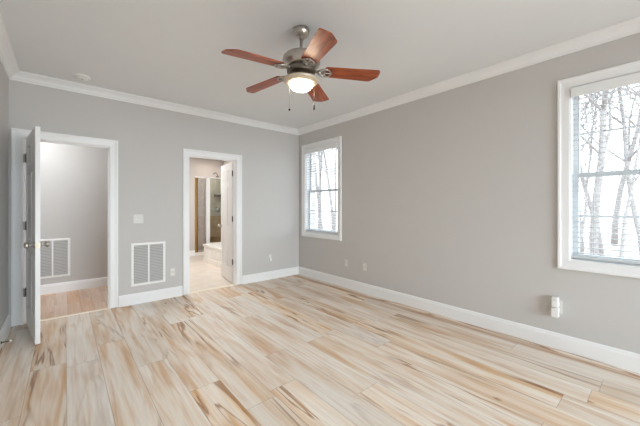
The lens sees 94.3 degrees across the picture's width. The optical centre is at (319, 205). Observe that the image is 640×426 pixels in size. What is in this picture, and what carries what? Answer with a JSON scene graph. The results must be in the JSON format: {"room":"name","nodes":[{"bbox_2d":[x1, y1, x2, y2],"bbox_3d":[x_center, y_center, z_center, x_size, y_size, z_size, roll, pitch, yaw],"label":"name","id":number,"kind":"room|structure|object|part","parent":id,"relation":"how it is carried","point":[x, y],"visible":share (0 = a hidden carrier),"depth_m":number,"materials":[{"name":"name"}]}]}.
{"room":"empty bedroom","nodes":[
{"label":"empty bedroom","id":0,"kind":"room"},
{"bbox_2d":[0,61,8,329],"bbox_3d":[-0.997,-0.071,0.370,0.120,2.743,7.301,0,0,-41],"label":"wall","id":1,"kind":"structure","parent":0,"point":[4,81],"depth_m":2.96,"materials":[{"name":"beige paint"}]},
{"bbox_2d":[0,314,10,349],"bbox_3d":[-0.984,1.228,0.460,0.016,0.143,7.181,0,0,-41],"label":"baseboard","id":2,"kind":"structure","parent":1,"relation":"attached to","point":[6,326],"depth_m":2.91,"materials":[{"name":"white paint"}]},
{"bbox_2d":[0,14,18,78],"bbox_3d":[-0.956,-1.399,0.484,0.090,0.088,7.181,0,0,-41],"label":"trim","id":3,"kind":"structure","parent":1,"relation":"attached to","point":[7,58],"depth_m":2.75,"materials":[{"name":"white paint"}]},
{"bbox_2d":[40,142,107,284],"bbox_3d":[-4.193,-0.071,4.308,2.460,2.743,0.100,0,0,-41],"label":"wall","id":4,"kind":"structure","parent":0,"point":[73,178],"depth_m":4.60,"materials":[{"name":"beige paint"}]},
{"bbox_2d":[40,238,69,278],"bbox_3d":[-3.979,0.778,4.419,0.405,0.580,0.011,0,0,-41],"label":"air vent","id":5,"kind":"object","parent":4,"relation":"in","point":[55,258],"visible":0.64,"depth_m":4.44,"materials":[{"name":"white plastic"}]},
{"bbox_3d":[-4.048,0.779,4.360,0.164,0.515,0.007,0,0,-41],"label":"louver panel","id":6,"kind":"part","parent":5,"relation":"part of","materials":[{"name":"white metal"}]},
{"bbox_3d":[-3.910,0.779,4.478,0.164,0.515,0.007,0,0,-41],"label":"louver panel","id":7,"kind":"part","parent":5,"relation":"part of","materials":[{"name":"white metal"}]},
{"bbox_2d":[40,277,107,294],"bbox_3d":[-4.155,1.228,4.264,2.460,0.143,0.016,0,0,-41],"label":"baseboard","id":8,"kind":"structure","parent":4,"relation":"attached to","point":[103,281],"depth_m":4.57,"materials":[{"name":"white paint"}]},
{"bbox_2d":[9,80,314,326],"bbox_3d":[-1.796,-0.071,4.577,4.394,2.743,0.120,0,0,-41],"label":"wall","id":9,"kind":"structure","parent":0,"point":[152,141],"depth_m":4.17,"materials":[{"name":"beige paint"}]},
{"bbox_2d":[24,126,49,344],"bbox_3d":[-2.920,0.273,3.019,0.780,2.030,0.179,0,0,41],"label":"door","id":10,"kind":"structure","parent":9,"relation":"in","point":[33,243],"depth_m":2.86,"materials":[{"name":"white paint"}]},
{"bbox_3d":[-3.036,-0.527,3.119,0.198,0.166,0.031,0,0,41],"label":"panel","id":11,"kind":"part","parent":10,"relation":"part of","materials":[{"name":"white paint"}]},
{"bbox_3d":[-3.036,0.008,3.119,0.198,0.656,0.031,0,0,41],"label":"panel","id":12,"kind":"part","parent":10,"relation":"part of","materials":[{"name":"white paint"}]},
{"bbox_3d":[-3.036,0.773,3.119,0.198,0.546,0.031,0,0,41],"label":"panel","id":13,"kind":"part","parent":10,"relation":"part of","materials":[{"name":"white paint"}]},
{"bbox_3d":[-2.714,0.366,2.770,0.064,0.064,0.072,0,0,41],"label":"knob","id":14,"kind":"part","parent":10,"relation":"part of","materials":[{"name":"silver metal"}]},
{"bbox_3d":[-2.795,-0.527,2.911,0.198,0.166,0.031,0,0,41],"label":"panel","id":15,"kind":"part","parent":10,"relation":"part of","materials":[{"name":"white paint"}]},
{"bbox_3d":[-2.795,0.008,2.911,0.198,0.656,0.031,0,0,41],"label":"panel","id":16,"kind":"part","parent":10,"relation":"part of","materials":[{"name":"white paint"}]},
{"bbox_3d":[-2.795,0.773,2.911,0.198,0.546,0.031,0,0,41],"label":"panel","id":17,"kind":"part","parent":10,"relation":"part of","materials":[{"name":"white paint"}]},
{"bbox_3d":[-2.644,0.366,2.851,0.064,0.064,0.072,0,0,41],"label":"knob","id":18,"kind":"part","parent":10,"relation":"part of","materials":[{"name":"silver metal"}]},
{"bbox_2d":[11,128,117,326],"bbox_3d":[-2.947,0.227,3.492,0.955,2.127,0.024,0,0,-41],"label":"trim","id":19,"kind":"structure","parent":9,"relation":"attached to","point":[17,134],"depth_m":3.23,"materials":[{"name":"white paint"}]},
{"bbox_2d":[23,308,108,324],"bbox_3d":[-2.975,1.296,3.523,0.771,0.007,0.044,0,0,-41],"label":"trim","id":20,"kind":"structure","parent":9,"relation":"attached to","point":[102,308],"depth_m":3.54,"materials":[{"name":"brown wood"}]},
{"bbox_2d":[133,214,142,222],"bbox_3d":[-2.417,0.172,3.953,0.116,0.116,0.016,0,0,-41],"label":"light switch","id":21,"kind":"object","parent":9,"relation":"attached to","point":[136,218],"visible":1,"depth_m":3.96,"materials":[{"name":"plastic"}]},
{"bbox_2d":[131,241,164,286],"bbox_3d":[-2.325,0.778,4.035,0.412,0.568,0.011,0,0,-41],"label":"air vent","id":22,"kind":"object","parent":9,"relation":"in","point":[148,258],"visible":1,"depth_m":4.03,"materials":[{"name":"white plastic"}]},
{"bbox_3d":[-2.396,0.779,3.975,0.167,0.503,0.007,0,0,-41],"label":"louver panel","id":23,"kind":"part","parent":22,"relation":"part of","materials":[{"name":"white metal"}]},
{"bbox_3d":[-2.256,0.779,4.096,0.167,0.503,0.007,0,0,-41],"label":"louver panel","id":24,"kind":"part","parent":22,"relation":"part of","materials":[{"name":"white metal"}]},
{"bbox_2d":[9,71,298,134],"bbox_3d":[-1.839,-1.399,4.402,3.861,0.088,0.090,0,0,-41],"label":"trim","id":25,"kind":"structure","parent":9,"relation":"attached to","point":[21,76],"depth_m":3.91,"materials":[{"name":"white paint"}]},
{"bbox_2d":[170,268,174,275],"bbox_3d":[-2.099,0.940,4.231,0.071,0.116,0.009,0,0,-41],"label":"wall outlet","id":26,"kind":"object","parent":9,"relation":"attached to","point":[172,270],"visible":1,"depth_m":4.23,"materials":[{"name":"plastic"}]},
{"bbox_2d":[119,266,298,306],"bbox_3d":[-1.491,1.228,4.749,2.881,0.143,0.016,0,0,-41],"label":"baseboard","id":27,"kind":"structure","parent":9,"relation":"attached to","point":[148,296],"depth_m":4.22,"materials":[{"name":"white paint"}]},
{"bbox_2d":[189,284,234,293],"bbox_3d":[-1.680,1.296,4.659,0.735,0.009,0.077,0,0,-41],"label":"trim","id":28,"kind":"structure","parent":9,"relation":"attached to","point":[230,284],"depth_m":4.65,"materials":[{"name":"brown wood"}]},
{"bbox_2d":[183,148,241,294],"bbox_3d":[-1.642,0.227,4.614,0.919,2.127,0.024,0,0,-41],"label":"trim","id":29,"kind":"structure","parent":9,"relation":"attached to","point":[186,152],"depth_m":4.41,"materials":[{"name":"white paint"}]},
{"bbox_2d":[218,162,232,282],"bbox_3d":[-1.644,0.273,5.270,0.179,2.030,0.744,0,0,-33],"label":"door","id":30,"kind":"structure","parent":9,"relation":"in","point":[226,225],"depth_m":5.22,"materials":[{"name":"white paint"}]},
{"bbox_3d":[-1.727,0.008,5.399,0.031,0.656,0.186,0,0,-33],"label":"panel","id":31,"kind":"part","parent":30,"relation":"part of","materials":[{"name":"white paint"}]},
{"bbox_3d":[-1.727,0.773,5.399,0.031,0.546,0.186,0,0,-33],"label":"panel","id":32,"kind":"part","parent":30,"relation":"part of","materials":[{"name":"white paint"}]},
{"bbox_3d":[-1.562,0.008,5.142,0.031,0.656,0.186,0,0,-33],"label":"panel","id":33,"kind":"part","parent":30,"relation":"part of","materials":[{"name":"white paint"}]},
{"bbox_3d":[-1.562,0.773,5.142,0.031,0.546,0.186,0,0,-33],"label":"panel","id":34,"kind":"part","parent":30,"relation":"part of","materials":[{"name":"white paint"}]},
{"bbox_2d":[189,157,194,250],"bbox_3d":[-4.179,-0.071,7.584,1.595,2.743,0.950,0,0,-41],"label":"wall","id":35,"kind":"structure","parent":0,"point":[191,159],"depth_m":7.69,"materials":[{"name":"paint"}]},
{"bbox_2d":[189,250,194,256],"bbox_3d":[-3.864,1.228,7.218,1.595,0.143,0.016,0,0,-41],"label":"baseboard","id":36,"kind":"structure","parent":35,"relation":"attached to","point":[191,253],"depth_m":7.69,"materials":[{"name":"white paint"}]},
{"bbox_2d":[195,158,222,249],"bbox_3d":[-4.133,-0.071,8.316,2.860,2.743,0.100,0,0,-41],"label":"wall","id":37,"kind":"structure","parent":0,"point":[215,202],"depth_m":8.96,"materials":[{"name":"beige tile"}]},
{"bbox_2d":[214,180,220,196],"bbox_3d":[-3.109,-0.534,9.043,0.200,0.499,0.098,0,0,-41],"label":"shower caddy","id":38,"kind":"object","parent":37,"relation":"attached to","point":[215,195],"visible":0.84,"depth_m":9.04,"materials":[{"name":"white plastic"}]},
{"bbox_2d":[0,250,639,425],"bbox_3d":[-1.196,1.350,3.093,5.420,0.100,11.850,0,0,-41],"label":"floor","id":39,"kind":"structure","parent":0,"point":[293,350],"depth_m":2.39,"materials":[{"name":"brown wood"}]},
{"bbox_2d":[195,176,220,255],"bbox_3d":[-2.853,0.263,8.144,1.139,2.075,0.110,0,0,-41],"label":"shower enclosure","id":40,"kind":"object","parent":39,"relation":"on","point":[207,180],"visible":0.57,"depth_m":7.92,"materials":[{"name":"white metal"}]},
{"bbox_3d":[-3.019,0.228,7.982,0.102,1.975,0.080,0,0,-41],"label":"corner post","id":41,"kind":"part","parent":40,"relation":"part of","materials":[{"name":"white paint"}]},
{"bbox_2d":[203,243,220,267],"bbox_3d":[-1.801,1.100,6.840,1.230,0.400,1.540,0,0,-41],"label":"bathtub","id":42,"kind":"object","parent":39,"relation":"on","point":[212,251],"visible":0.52,"depth_m":6.63,"materials":[{"name":"white ceramic"}]},
{"bbox_2d":[0,0,639,128],"bbox_3d":[-1.233,-1.493,3.075,5.540,0.100,11.870,0,0,-41],"label":"ceiling","id":43,"kind":"structure","parent":0,"point":[164,50],"depth_m":2.59,"materials":[{"name":"paint"}]},
{"bbox_2d":[74,74,90,80],"bbox_3d":[-2.648,-1.424,3.308,0.150,0.038,0.150,0,0,-41],"label":"smoke detector","id":44,"kind":"object","parent":43,"relation":"attached to","point":[82,77],"visible":1,"depth_m":3.28,"materials":[{"name":"white plastic"}]},
{"bbox_2d":[221,25,379,110],"bbox_3d":[-0.191,-1.105,2.421,1.201,0.675,1.224,0,0,-41],"label":"ceiling fan","id":45,"kind":"object","parent":43,"relation":"hanging from","point":[301,64],"visible":1,"depth_m":2.35,"materials":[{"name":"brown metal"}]},
{"bbox_3d":[-0.482,-1.084,2.172,0.440,0.008,0.154,-5,12,-38],"label":"blade","id":46,"kind":"part","parent":45,"relation":"part of","materials":[{"name":"brown wood"}]},
{"bbox_3d":[-0.499,-1.084,2.662,0.440,0.008,0.154,-4,7,34],"label":"blade","id":47,"kind":"part","parent":45,"relation":"part of","materials":[{"name":"brown wood"}]},
{"bbox_3d":[-0.153,-0.969,2.430,0.188,0.060,0.188,0,0,-41],"label":"lamp shade","id":48,"kind":"part","parent":45,"relation":"part of","materials":[{"name":"white glass"}]},
{"bbox_3d":[-0.039,-1.084,2.831,0.154,0.008,0.440,-10,-6,15],"label":"blade","id":49,"kind":"part","parent":45,"relation":"part of","materials":[{"name":"brown wood"}]},
{"bbox_3d":[-0.010,-1.084,2.038,0.154,0.008,0.440,10,0,-21],"label":"blade","id":50,"kind":"part","parent":45,"relation":"part of","materials":[{"name":"brown wood"}]},
{"bbox_3d":[0.263,-1.084,2.445,0.440,0.008,0.154,4,-10,-2],"label":"blade","id":51,"kind":"part","parent":45,"relation":"part of","materials":[{"name":"brown wood"}]},
{"bbox_2d":[299,33,639,353],"bbox_3d":[2.033,-0.071,2.976,0.150,2.743,7.301,0,0,-41],"label":"wall","id":52,"kind":"structure","parent":0,"point":[449,197],"depth_m":3.25,"materials":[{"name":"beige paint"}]},
{"bbox_2d":[302,136,341,240],"bbox_3d":[0.057,-0.285,5.255,0.174,1.698,1.050,0,0,-41],"label":"window","id":53,"kind":"structure","parent":52,"relation":"in","point":[332,236],"depth_m":5.29,"materials":[{"name":"white paint"}]},
{"bbox_2d":[304,143,336,233],"bbox_3d":[0.018,-0.290,5.222,0.091,1.496,0.856,0,0,-41],"label":"window blind","id":54,"kind":"object","parent":53,"relation":"attached to","point":[334,145],"visible":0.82,"depth_m":5.24,"materials":[{"name":"white paint"}]},
{"bbox_3d":[-0.157,-0.275,5.453,0.055,1.434,0.014,0,0,-41],"label":"ladder cord","id":55,"kind":"part","parent":54,"relation":"part of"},
{"bbox_3d":[0.032,0.448,5.234,0.048,0.020,0.848,0,0,-41],"label":"rail","id":56,"kind":"part","parent":54,"relation":"part of","materials":[{"name":"white plastic"}]},
{"bbox_3d":[0.106,-0.648,5.298,0.032,0.787,0.866,0,0,-41],"label":"sash","id":57,"kind":"part","parent":53,"relation":"part of","materials":[{"name":"clear glass"}]},
{"bbox_3d":[0.080,0.088,5.275,0.032,0.767,0.866,0,0,-41],"label":"sash","id":58,"kind":"part","parent":53,"relation":"part of","materials":[{"name":"glass"}]},
{"bbox_2d":[344,259,347,266],"bbox_3d":[0.416,0.907,4.734,0.009,0.116,0.071,0,0,-41],"label":"wall outlet","id":59,"kind":"object","parent":52,"relation":"attached to","point":[345,260],"visible":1,"depth_m":4.72,"materials":[{"name":"plastic"}]},
{"bbox_2d":[363,263,366,270],"bbox_3d":[0.668,0.912,4.442,0.009,0.116,0.071,0,0,-41],"label":"wall outlet","id":60,"kind":"object","parent":52,"relation":"attached to","point":[364,264],"visible":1,"depth_m":4.43,"materials":[{"name":"plastic"}]},
{"bbox_2d":[298,16,639,134],"bbox_3d":[1.903,-1.399,2.943,0.090,0.088,7.181,0,0,-41],"label":"trim","id":61,"kind":"structure","parent":52,"relation":"attached to","point":[632,26],"depth_m":3.00,"materials":[{"name":"white paint"}]},
{"bbox_2d":[299,266,639,372],"bbox_3d":[1.931,1.228,2.967,0.016,0.143,7.181,0,0,-41],"label":"baseboard","id":62,"kind":"structure","parent":52,"relation":"attached to","point":[628,360],"depth_m":3.03,"materials":[{"name":"white paint"}]},
{"bbox_2d":[558,300,562,313],"bbox_3d":[2.162,0.915,2.704,0.009,0.116,0.071,0,0,-41],"label":"wall outlet","id":63,"kind":"object","parent":52,"relation":"attached to","point":[560,307],"visible":0.37,"depth_m":2.69,"materials":[{"name":"plastic"}]},
{"bbox_2d":[551,307,558,317],"bbox_3d":[2.131,0.961,2.690,0.057,0.082,0.052,0,0,-41],"label":"plug","id":64,"kind":"object","parent":63,"relation":"attached to","point":[554,311],"visible":0.96,"depth_m":2.67,"materials":[{"name":"white plastic"}]},
{"bbox_2d":[551,296,558,307],"bbox_3d":[2.131,0.869,2.691,0.057,0.088,0.048,0,0,-41],"label":"plug","id":65,"kind":"object","parent":63,"relation":"attached to","point":[554,300],"visible":1,"depth_m":2.67,"materials":[{"name":"white plastic"}]},
{"bbox_2d":[557,60,639,278],"bbox_3d":[2.557,-0.285,2.348,0.174,1.698,1.050,0,0,-41],"label":"window","id":66,"kind":"structure","parent":52,"relation":"in","point":[567,178],"depth_m":2.64,"materials":[{"name":"white paint"}]},
{"bbox_3d":[2.606,-0.648,2.391,0.032,0.787,0.866,0,0,-41],"label":"sash","id":67,"kind":"part","parent":66,"relation":"part of","materials":[{"name":"clear glass"}]},
{"bbox_2d":[571,72,639,263],"bbox_3d":[2.518,-0.290,2.315,0.091,1.496,0.856,0,0,-41],"label":"window blind","id":68,"kind":"object","parent":66,"relation":"attached to","point":[634,78],"visible":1,"depth_m":2.48,"materials":[{"name":"white paint"}]},
{"bbox_3d":[2.279,-0.535,2.559,0.002,0.914,0.004,0,0,-41],"label":"lift cord","id":69,"kind":"part","parent":68,"relation":"part of","materials":[{"name":"white fabric"}]},
{"bbox_3d":[2.344,-0.275,2.546,0.055,1.434,0.014,0,0,-41],"label":"ladder cord","id":70,"kind":"part","parent":68,"relation":"part of","materials":[{"name":"white fabric"}]},
{"bbox_3d":[2.532,0.448,2.327,0.048,0.020,0.848,0,0,-41],"label":"rail","id":71,"kind":"part","parent":68,"relation":"part of","materials":[{"name":"white plastic"}]},
{"bbox_3d":[2.580,0.088,2.369,0.032,0.767,0.866,0,0,-41],"label":"sash","id":72,"kind":"part","parent":66,"relation":"part of","materials":[{"name":"glass"}]},
{"label":"outside","id":73,"kind":"structure","parent":0,"visible":0},
{"bbox_2d":[315,211,639,258],"bbox_3d":[12.963,2.050,30.935,180.000,0.300,150.000,0,0,-41],"label":"ground","id":74,"kind":"structure","parent":73,"point":[629,220],"depth_m":22.13,"materials":[{"name":"white snow"}]},
{"bbox_2d":[315,157,322,229],"bbox_3d":[-1.131,-4.805,13.032,8.540,13.476,6.790,0,0,16],"label":"bare tree","id":75,"kind":"object","parent":74,"relation":"on","point":[316,180],"visible":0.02,"depth_m":12.78,"materials":[{"name":"grey plant"}]},
{"bbox_2d":[318,151,322,229],"bbox_3d":[-0.113,-6.385,19.619,7.057,16.632,12.204,0,0,-26],"label":"bare tree","id":76,"kind":"object","parent":74,"relation":"on","point":[320,167],"visible":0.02,"depth_m":19.21,"materials":[{"name":"grey plant"}]},
{"bbox_2d":[315,149,333,229],"bbox_3d":[0.489,-6.049,17.362,10.682,15.954,6.548,0,0,12],"label":"bare tree","id":77,"kind":"object","parent":74,"relation":"on","point":[324,156],"visible":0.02,"depth_m":16.97,"materials":[{"name":"grey plant"}]},
{"bbox_2d":[316,148,336,229],"bbox_3d":[1.107,-5.447,13.210,8.847,14.744,9.050,0,0,-23],"label":"bare tree","id":78,"kind":"object","parent":74,"relation":"on","point":[334,173],"visible":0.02,"depth_m":13.86,"materials":[{"name":"grey plant"}]},
{"bbox_2d":[579,93,594,250],"bbox_3d":[9.723,-6.870,12.765,7.327,17.597,12.808,0,0,5],"label":"bare tree","id":79,"kind":"object","parent":74,"relation":"on","point":[580,218],"visible":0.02,"depth_m":12.41,"materials":[{"name":"grey plant"}]},
{"bbox_2d":[580,162,604,255],"bbox_3d":[7.750,-6.649,10.440,9.008,17.162,12.172,0,0,16],"label":"bare tree","id":80,"kind":"object","parent":74,"relation":"on","point":[589,196],"visible":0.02,"depth_m":9.81,"materials":[{"name":"grey plant"}]},
{"bbox_2d":[579,88,618,253],"bbox_3d":[8.352,-4.296,9.071,4.438,12.448,8.552,0,0,-33],"label":"bare tree","id":81,"kind":"object","parent":74,"relation":"on","point":[590,150],"visible":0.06,"depth_m":8.94,"materials":[{"name":"grey plant"}]},
{"bbox_2d":[580,85,637,131],"bbox_3d":[7.859,-3.136,9.176,5.934,10.119,5.349,0,0,-1],"label":"bare tree","id":82,"kind":"object","parent":74,"relation":"on","point":[582,126],"visible":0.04,"depth_m":8.26,"materials":[{"name":"grey plant"}]},
{"bbox_2d":[580,84,638,255],"bbox_3d":[7.625,-5.122,8.019,8.126,14.096,7.247,0,0,34],"label":"bare tree","id":83,"kind":"object","parent":74,"relation":"on","point":[597,182],"visible":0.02,"depth_m":7.40,"materials":[{"name":"grey plant"}]},
{"bbox_2d":[579,84,639,187],"bbox_3d":[5.697,-3.656,7.208,6.255,11.157,4.543,0,0,33],"label":"bare tree","id":84,"kind":"object","parent":74,"relation":"on","point":[634,84],"visible":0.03,"depth_m":6.15,"materials":[{"name":"grey plant"}]},
{"bbox_2d":[579,85,639,253],"bbox_3d":[10.197,-4.290,12.904,8.425,12.432,7.081,0,0,37],"label":"bare tree","id":85,"kind":"object","parent":74,"relation":"on","point":[632,85],"visible":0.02,"depth_m":11.65,"materials":[{"name":"grey plant"}]},
{"bbox_2d":[580,83,638,151],"bbox_3d":[14.511,-6.910,16.105,9.973,17.683,7.188,0,0,-1],"label":"bare tree","id":86,"kind":"object","parent":74,"relation":"on","point":[638,83],"visible":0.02,"depth_m":16.00,"materials":[{"name":"grey plant"}]},
{"bbox_2d":[580,87,639,256],"bbox_3d":[9.521,-5.006,8.557,9.017,13.869,8.606,0,0,-20],"label":"bare tree","id":87,"kind":"object","parent":74,"relation":"on","point":[626,153],"visible":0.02,"depth_m":8.39,"materials":[{"name":"grey plant"}]},
{"bbox_2d":[580,83,639,257],"bbox_3d":[7.794,-3.953,7.082,4.556,11.753,5.155,0,0,-41],"label":"bare tree","id":88,"kind":"object","parent":74,"relation":"on","point":[634,178],"visible":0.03,"depth_m":6.97,"materials":[{"name":"grey plant"}]},
{"bbox_2d":[601,86,639,245],"bbox_3d":[15.277,-7.237,14.031,8.986,18.327,9.620,0,0,-9],"label":"bare tree","id":89,"kind":"object","parent":74,"relation":"on","point":[618,201],"visible":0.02,"depth_m":13.96,"materials":[{"name":"grey plant"}]}
]}

